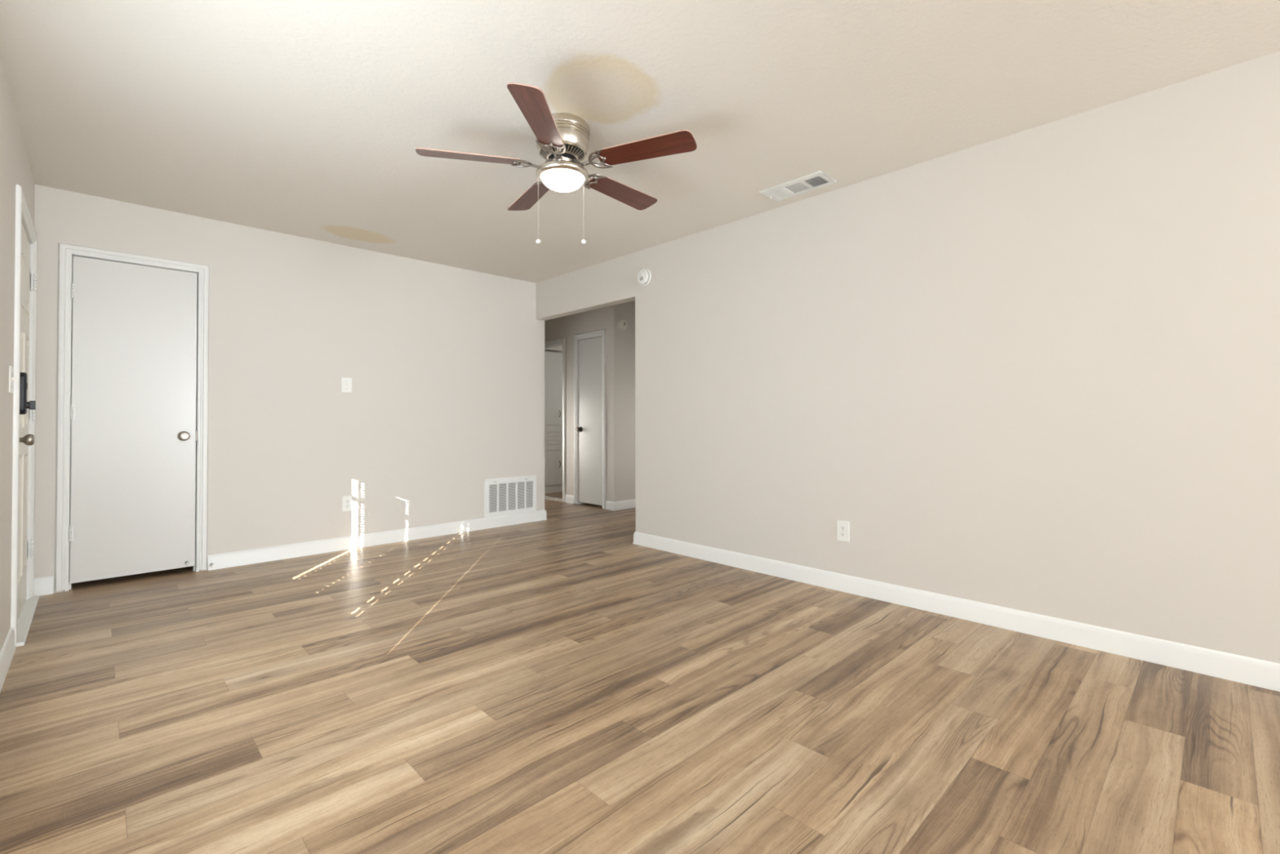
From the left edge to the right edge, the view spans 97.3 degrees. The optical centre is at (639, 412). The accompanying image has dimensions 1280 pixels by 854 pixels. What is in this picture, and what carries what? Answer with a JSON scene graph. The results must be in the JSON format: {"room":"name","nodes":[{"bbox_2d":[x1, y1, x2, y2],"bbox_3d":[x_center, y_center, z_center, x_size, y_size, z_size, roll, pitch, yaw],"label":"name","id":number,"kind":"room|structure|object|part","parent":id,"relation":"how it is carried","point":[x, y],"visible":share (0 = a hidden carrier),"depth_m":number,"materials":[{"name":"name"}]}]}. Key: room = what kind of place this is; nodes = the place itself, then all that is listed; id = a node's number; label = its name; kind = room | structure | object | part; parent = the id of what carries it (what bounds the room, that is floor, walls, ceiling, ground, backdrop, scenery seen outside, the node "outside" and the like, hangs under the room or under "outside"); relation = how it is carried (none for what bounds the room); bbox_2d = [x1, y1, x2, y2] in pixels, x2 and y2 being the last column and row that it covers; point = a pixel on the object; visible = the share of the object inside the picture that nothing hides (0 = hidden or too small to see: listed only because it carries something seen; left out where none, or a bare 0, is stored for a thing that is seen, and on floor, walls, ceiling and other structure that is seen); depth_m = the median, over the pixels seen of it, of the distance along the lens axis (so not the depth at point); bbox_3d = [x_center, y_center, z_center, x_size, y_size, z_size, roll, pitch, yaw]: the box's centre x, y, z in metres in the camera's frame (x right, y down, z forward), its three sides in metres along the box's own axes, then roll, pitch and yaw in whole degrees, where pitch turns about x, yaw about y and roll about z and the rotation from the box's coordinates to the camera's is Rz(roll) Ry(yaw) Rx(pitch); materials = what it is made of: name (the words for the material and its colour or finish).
{"room":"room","nodes":[
{"label":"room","id":0,"kind":"room"},
{"bbox_2d":[0,50,34,651],"bbox_3d":[0.150,-0.193,-0.626,0.120,2.440,11.108,1,-1,-44],"label":"wall","id":1,"kind":"structure","parent":0,"point":[15,167],"depth_m":2.37,"materials":[{"name":"white paint"}]},
{"bbox_2d":[0,626,15,692],"bbox_3d":[0.608,0.970,-1.014,0.016,0.102,9.938,1,-1,-44],"label":"baseboard","id":2,"kind":"structure","parent":1,"relation":"attached to","point":[8,649],"depth_m":2.35,"materials":[{"name":"white paint"}]},
{"bbox_2d":[8,365,17,393],"bbox_3d":[-2.753,-0.144,2.473,0.017,0.118,0.115,1,-1,-44],"label":"light switch","id":3,"kind":"object","parent":1,"relation":"attached to","point":[11,378],"visible":1,"depth_m":2.44,"materials":[{"name":"white plastic"}]},
{"bbox_3d":[-2.758,-0.144,2.469,0.005,0.118,0.115,1,-1,-44],"label":"plate","id":4,"kind":"part","parent":3,"relation":"part of","materials":[{"name":"white plastic"}]},
{"bbox_2d":[10,184,37,644],"bbox_3d":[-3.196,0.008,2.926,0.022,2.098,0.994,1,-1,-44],"label":"trim","id":5,"kind":"structure","parent":1,"relation":"attached to","point":[21,207],"depth_m":2.58,"materials":[{"name":"white paint"}]},
{"bbox_2d":[14,595,39,647],"bbox_3d":[-3.221,1.068,2.890,0.142,0.018,0.965,1,-1,-44],"label":"trim","id":6,"kind":"structure","parent":1,"relation":"attached to","point":[24,620],"depth_m":2.89,"materials":[{"name":"white paint"}]},
{"bbox_2d":[17,223,37,621],"bbox_3d":[-3.202,0.043,2.932,0.111,2.025,0.878,1,-1,-44],"label":"door","id":7,"kind":"structure","parent":1,"relation":"in","point":[25,440],"depth_m":2.96,"materials":[{"name":"beige paint"}]},
{"bbox_3d":[-3.072,0.535,2.779,0.008,0.640,0.256,1,-1,-44],"label":"panel","id":8,"kind":"part","parent":7,"relation":"part of","materials":[{"name":"beige paint"}]},
{"bbox_3d":[-3.073,-0.175,2.787,0.008,0.500,0.256,1,-1,-44],"label":"panel","id":9,"kind":"part","parent":7,"relation":"part of","materials":[{"name":"beige paint"}]},
{"bbox_3d":[-3.330,0.539,3.045,0.008,0.640,0.256,1,-1,-44],"label":"panel","id":10,"kind":"part","parent":7,"relation":"part of","materials":[{"name":"beige paint"}]},
{"bbox_3d":[-3.204,-0.683,2.927,0.008,0.280,0.628,1,-1,-44],"label":"panel","id":11,"kind":"part","parent":7,"relation":"part of","materials":[{"name":"beige paint"}]},
{"bbox_3d":[-3.332,-0.171,3.054,0.008,0.500,0.256,1,-1,-44],"label":"panel","id":12,"kind":"part","parent":7,"relation":"part of","materials":[{"name":"beige paint"}]},
{"bbox_3d":[-2.925,0.129,2.672,0.068,0.066,0.066,1,-1,-44],"label":"knob","id":13,"kind":"part","parent":7,"relation":"part of","materials":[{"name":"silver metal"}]},
{"bbox_2d":[33,184,544,592],"bbox_3d":[-2.329,-0.123,4.628,3.624,2.440,0.108,1,-1,-44],"label":"wall","id":14,"kind":"structure","parent":0,"point":[445,364],"depth_m":4.44,"materials":[{"name":"white paint"}]},
{"bbox_2d":[54,242,208,591],"bbox_3d":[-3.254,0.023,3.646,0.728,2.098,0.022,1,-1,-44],"label":"trim","id":15,"kind":"structure","parent":14,"relation":"attached to","point":[65,251],"depth_m":3.44,"materials":[{"name":"white paint"}]},
{"bbox_2d":[68,255,197,583],"bbox_3d":[-3.253,0.041,3.638,0.634,2.007,0.104,1,-1,-44],"label":"door","id":16,"kind":"structure","parent":14,"relation":"in","point":[134,434],"depth_m":3.63,"materials":[{"name":"white paint"}]},
{"bbox_3d":[-3.070,0.158,3.793,0.066,0.066,0.068,1,-1,-44],"label":"knob","id":17,"kind":"part","parent":16,"relation":"part of","materials":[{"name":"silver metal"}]},
{"bbox_2d":[33,509,546,595],"bbox_3d":[-2.315,1.044,4.613,3.640,0.105,0.124,1,-1,-44],"label":"baseboard","id":18,"kind":"structure","parent":14,"relation":"attached to","point":[42,585],"depth_m":4.50,"materials":[{"name":"white paint"}]},
{"bbox_2d":[341,377,351,392],"bbox_3d":[-2.354,-0.223,4.519,0.078,0.118,0.017,1,-1,-44],"label":"light switch","id":19,"kind":"object","parent":14,"relation":"attached to","point":[346,383],"visible":1,"depth_m":4.52,"materials":[{"name":"white plastic"}]},
{"bbox_2d":[342,495,352,511],"bbox_3d":[-2.349,0.728,4.516,0.076,0.122,0.008,1,-1,-44],"label":"wall outlet","id":20,"kind":"object","parent":14,"relation":"attached to","point":[347,501],"visible":1,"depth_m":4.51,"materials":[{"name":"white plastic"}]},
{"bbox_2d":[484,475,536,517],"bbox_3d":[-1.272,0.819,5.555,0.587,0.360,0.015,1,-1,-44],"label":"air vent","id":21,"kind":"object","parent":14,"relation":"in","point":[506,495],"visible":1,"depth_m":5.55,"materials":[{"name":"white metal"}]},
{"bbox_2d":[544,346,562,352],"bbox_3d":[-0.892,-1.091,8.706,2.084,0.410,0.550,1,-1,-44],"label":"wall","id":22,"kind":"structure","parent":0,"point":[559,349],"depth_m":8.08,"materials":[{"name":"white paint"}]},
{"bbox_2d":[544,303,621,502],"bbox_3d":[-1.359,-0.089,7.602,0.108,2.440,3.166,1,-1,-44],"label":"wall","id":23,"kind":"structure","parent":0,"point":[607,318],"depth_m":6.52,"materials":[{"name":"white paint"}]},
{"bbox_2d":[544,495,562,502],"bbox_3d":[-1.204,1.124,7.423,0.111,0.010,0.755,1,-1,-44],"label":"trim","id":24,"kind":"structure","parent":23,"relation":"attached to","point":[548,497],"depth_m":7.34,"materials":[{"name":"white paint"}]},
{"bbox_2d":[544,337,565,502],"bbox_3d":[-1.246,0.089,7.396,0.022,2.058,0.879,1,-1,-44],"label":"trim","id":25,"kind":"structure","parent":23,"relation":"attached to","point":[562,340],"depth_m":7.09,"materials":[{"name":"white paint"}]},
{"bbox_2d":[575,336,602,505],"bbox_3d":[-0.605,0.096,6.730,0.100,1.981,0.465,1,-1,-44],"label":"door","id":26,"kind":"structure","parent":23,"relation":"in","point":[589,428],"depth_m":6.75,"materials":[{"name":"white paint"}]},
{"bbox_3d":[-0.745,0.202,6.850,0.068,0.066,0.066,1,-1,-44],"label":"knob","id":27,"kind":"part","parent":26,"relation":"part of","materials":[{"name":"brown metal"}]},
{"bbox_2d":[573,328,605,508],"bbox_3d":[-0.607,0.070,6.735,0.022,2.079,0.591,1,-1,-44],"label":"trim","id":28,"kind":"structure","parent":23,"relation":"attached to","point":[599,332],"depth_m":6.67,"materials":[{"name":"white paint"}]},
{"bbox_2d":[621,301,635,500],"bbox_3d":[0.492,-0.097,7.266,2.084,2.440,0.108,1,-1,-44],"label":"wall","id":29,"kind":"structure","parent":0,"point":[628,308],"depth_m":6.58,"materials":[{"name":"white paint"}]},
{"bbox_2d":[564,493,635,511],"bbox_3d":[0.175,1.076,7.492,2.208,0.102,0.930,1,-1,-44],"label":"baseboard","id":30,"kind":"structure","parent":29,"relation":"attached to","point":[627,504],"depth_m":6.51,"materials":[{"name":"white paint"}]},
{"bbox_2d":[617,319,627,330],"bbox_3d":[-0.197,-1.017,6.506,0.138,0.138,0.046,1,-1,-44],"label":"smoke detector","id":31,"kind":"object","parent":29,"relation":"attached to","point":[623,325],"visible":1,"depth_m":6.48,"materials":[{"name":"white plastic"}]},
{"bbox_2d":[0,491,1279,853],"bbox_3d":[1.550,1.066,2.793,6.966,0.001,14.300,1,-1,-44],"label":"floor","id":32,"kind":"structure","parent":0,"point":[562,683],"depth_m":1.96,"materials":[{"name":"brown wood"}]},
{"bbox_2d":[544,351,562,493],"bbox_3d":[-1.424,0.133,8.124,0.520,2.010,0.481,1,-1,-44],"label":"linen cabinet","id":33,"kind":"object","parent":32,"relation":"on","point":[553,360],"visible":0.4,"depth_m":8.02,"materials":[{"name":"white paint"}]},
{"bbox_3d":[-1.284,0.227,7.979,0.514,0.093,0.018,1,-1,-44],"label":"drawer","id":34,"kind":"part","parent":33,"relation":"part of","materials":[{"name":"white paint"}]},
{"bbox_3d":[-1.284,0.306,7.978,0.514,0.056,0.018,1,-1,-44],"label":"drawer","id":35,"kind":"part","parent":33,"relation":"part of","materials":[{"name":"white paint"}]},
{"bbox_3d":[-1.284,0.363,7.977,0.514,0.051,0.018,1,-1,-44],"label":"drawer","id":36,"kind":"part","parent":33,"relation":"part of","materials":[{"name":"white paint"}]},
{"bbox_3d":[-1.284,0.422,7.977,0.514,0.058,0.018,1,-1,-44],"label":"drawer","id":37,"kind":"part","parent":33,"relation":"part of","materials":[{"name":"white paint"}]},
{"bbox_3d":[-1.284,0.493,7.976,0.514,0.076,0.018,1,-1,-44],"label":"drawer","id":38,"kind":"part","parent":33,"relation":"part of","materials":[{"name":"white paint"}]},
{"bbox_3d":[-1.283,0.783,7.972,0.514,0.490,0.018,1,-1,-44],"label":"door","id":39,"kind":"part","parent":33,"relation":"part of","materials":[{"name":"white paint"}]},
{"bbox_3d":[-1.285,-0.345,7.986,0.514,1.038,0.018,1,-1,-44],"label":"door","id":40,"kind":"part","parent":33,"relation":"part of","materials":[{"name":"white paint"}]},
{"bbox_2d":[0,0,1279,301],"bbox_3d":[1.529,-1.422,2.934,7.036,0.100,14.520,1,-1,-44],"label":"ceiling","id":41,"kind":"structure","parent":0,"point":[304,118],"depth_m":2.40,"materials":[{"name":"paint"}]},
{"bbox_2d":[415,82,697,244],"bbox_3d":[-0.355,-1.088,2.731,1.246,0.566,1.271,1,-1,-44],"label":"ceiling fan","id":42,"kind":"object","parent":41,"relation":"hanging from","point":[562,140],"visible":1,"depth_m":2.59,"materials":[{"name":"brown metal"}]},
{"bbox_3d":[-0.787,-1.182,2.600,0.465,0.006,0.138,0,11,-13],"label":"blade","id":43,"kind":"part","parent":42,"relation":"part of","materials":[{"name":"brown wood"}]},
{"bbox_3d":[-0.592,-1.177,3.063,0.138,0.006,0.465,-14,6,-31],"label":"blade","id":44,"kind":"part","parent":42,"relation":"part of","materials":[{"name":"brown wood"}]},
{"bbox_3d":[-0.406,-1.187,2.272,0.138,0.006,0.465,12,0,5],"label":"blade","id":45,"kind":"part","parent":42,"relation":"part of","materials":[{"name":"brown wood"}]},
{"bbox_3d":[-0.484,-0.984,2.681,0.002,0.324,0.002,1,-1,-44],"label":"pull chain","id":46,"kind":"part","parent":42,"relation":"part of","materials":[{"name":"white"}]},
{"bbox_3d":[-0.371,-1.235,2.698,0.229,0.028,0.229,1,-1,-44],"label":"vent plate","id":47,"kind":"part","parent":42,"relation":"part of","materials":[{"name":"black"}]},
{"bbox_3d":[-0.370,-1.098,2.696,0.206,0.060,0.206,1,-1,-44],"label":"lamp shade","id":48,"kind":"part","parent":42,"relation":"part of","materials":[{"name":"white glass"}]},
{"bbox_3d":[-0.091,-1.178,3.021,0.138,0.006,0.465,-16,-11,39],"label":"blade","id":49,"kind":"part","parent":42,"relation":"part of","materials":[{"name":"brown wood"}]},
{"bbox_3d":[0.024,-1.184,2.532,0.465,0.006,0.138,0,-13,23],"label":"blade","id":50,"kind":"part","parent":42,"relation":"part of","materials":[{"name":"brown wood"}]},
{"bbox_2d":[759,170,836,201],"bbox_3d":[0.949,-1.353,3.397,0.205,0.024,0.411,1,-1,-44],"label":"ceiling vent","id":51,"kind":"object","parent":41,"relation":"in","point":[817,180],"visible":1,"depth_m":3.38,"materials":[{"name":"white metal"}]},
{"bbox_2d":[536,51,1279,663],"bbox_3d":[2.796,-0.168,1.859,0.108,2.440,11.000,1,-1,-44],"label":"wall","id":52,"kind":"structure","parent":0,"point":[1036,370],"depth_m":2.78,"materials":[{"name":"white paint"}]},
{"bbox_2d":[637,268,651,285],"bbox_3d":[0.027,-1.113,4.620,0.046,0.138,0.138,1,-1,-44],"label":"smoke detector","id":53,"kind":"object","parent":52,"relation":"attached to","point":[644,275],"visible":1,"depth_m":4.60,"materials":[{"name":"white plastic"}]},
{"bbox_2d":[836,520,848,542],"bbox_3d":[1.224,0.712,3.392,0.008,0.122,0.076,1,-1,-44],"label":"wall outlet","id":54,"kind":"object","parent":52,"relation":"attached to","point":[842,526],"visible":1,"depth_m":3.39,"materials":[{"name":"white plastic"}]},
{"bbox_2d":[840,532,845,536],"bbox_3d":[1.222,0.732,3.390,0.003,0.025,0.033,1,-1,-44],"label":"receptacle","id":55,"kind":"object","parent":54,"relation":"attached to","point":[842,534],"depth_m":3.39,"materials":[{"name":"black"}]},
{"bbox_2d":[632,531,1279,691],"bbox_3d":[3.301,0.993,1.313,0.124,0.102,9.538,1,-1,-44],"label":"baseboard","id":56,"kind":"structure","parent":52,"relation":"attached to","point":[1263,673],"depth_m":2.75,"materials":[{"name":"white paint"}]}
]}

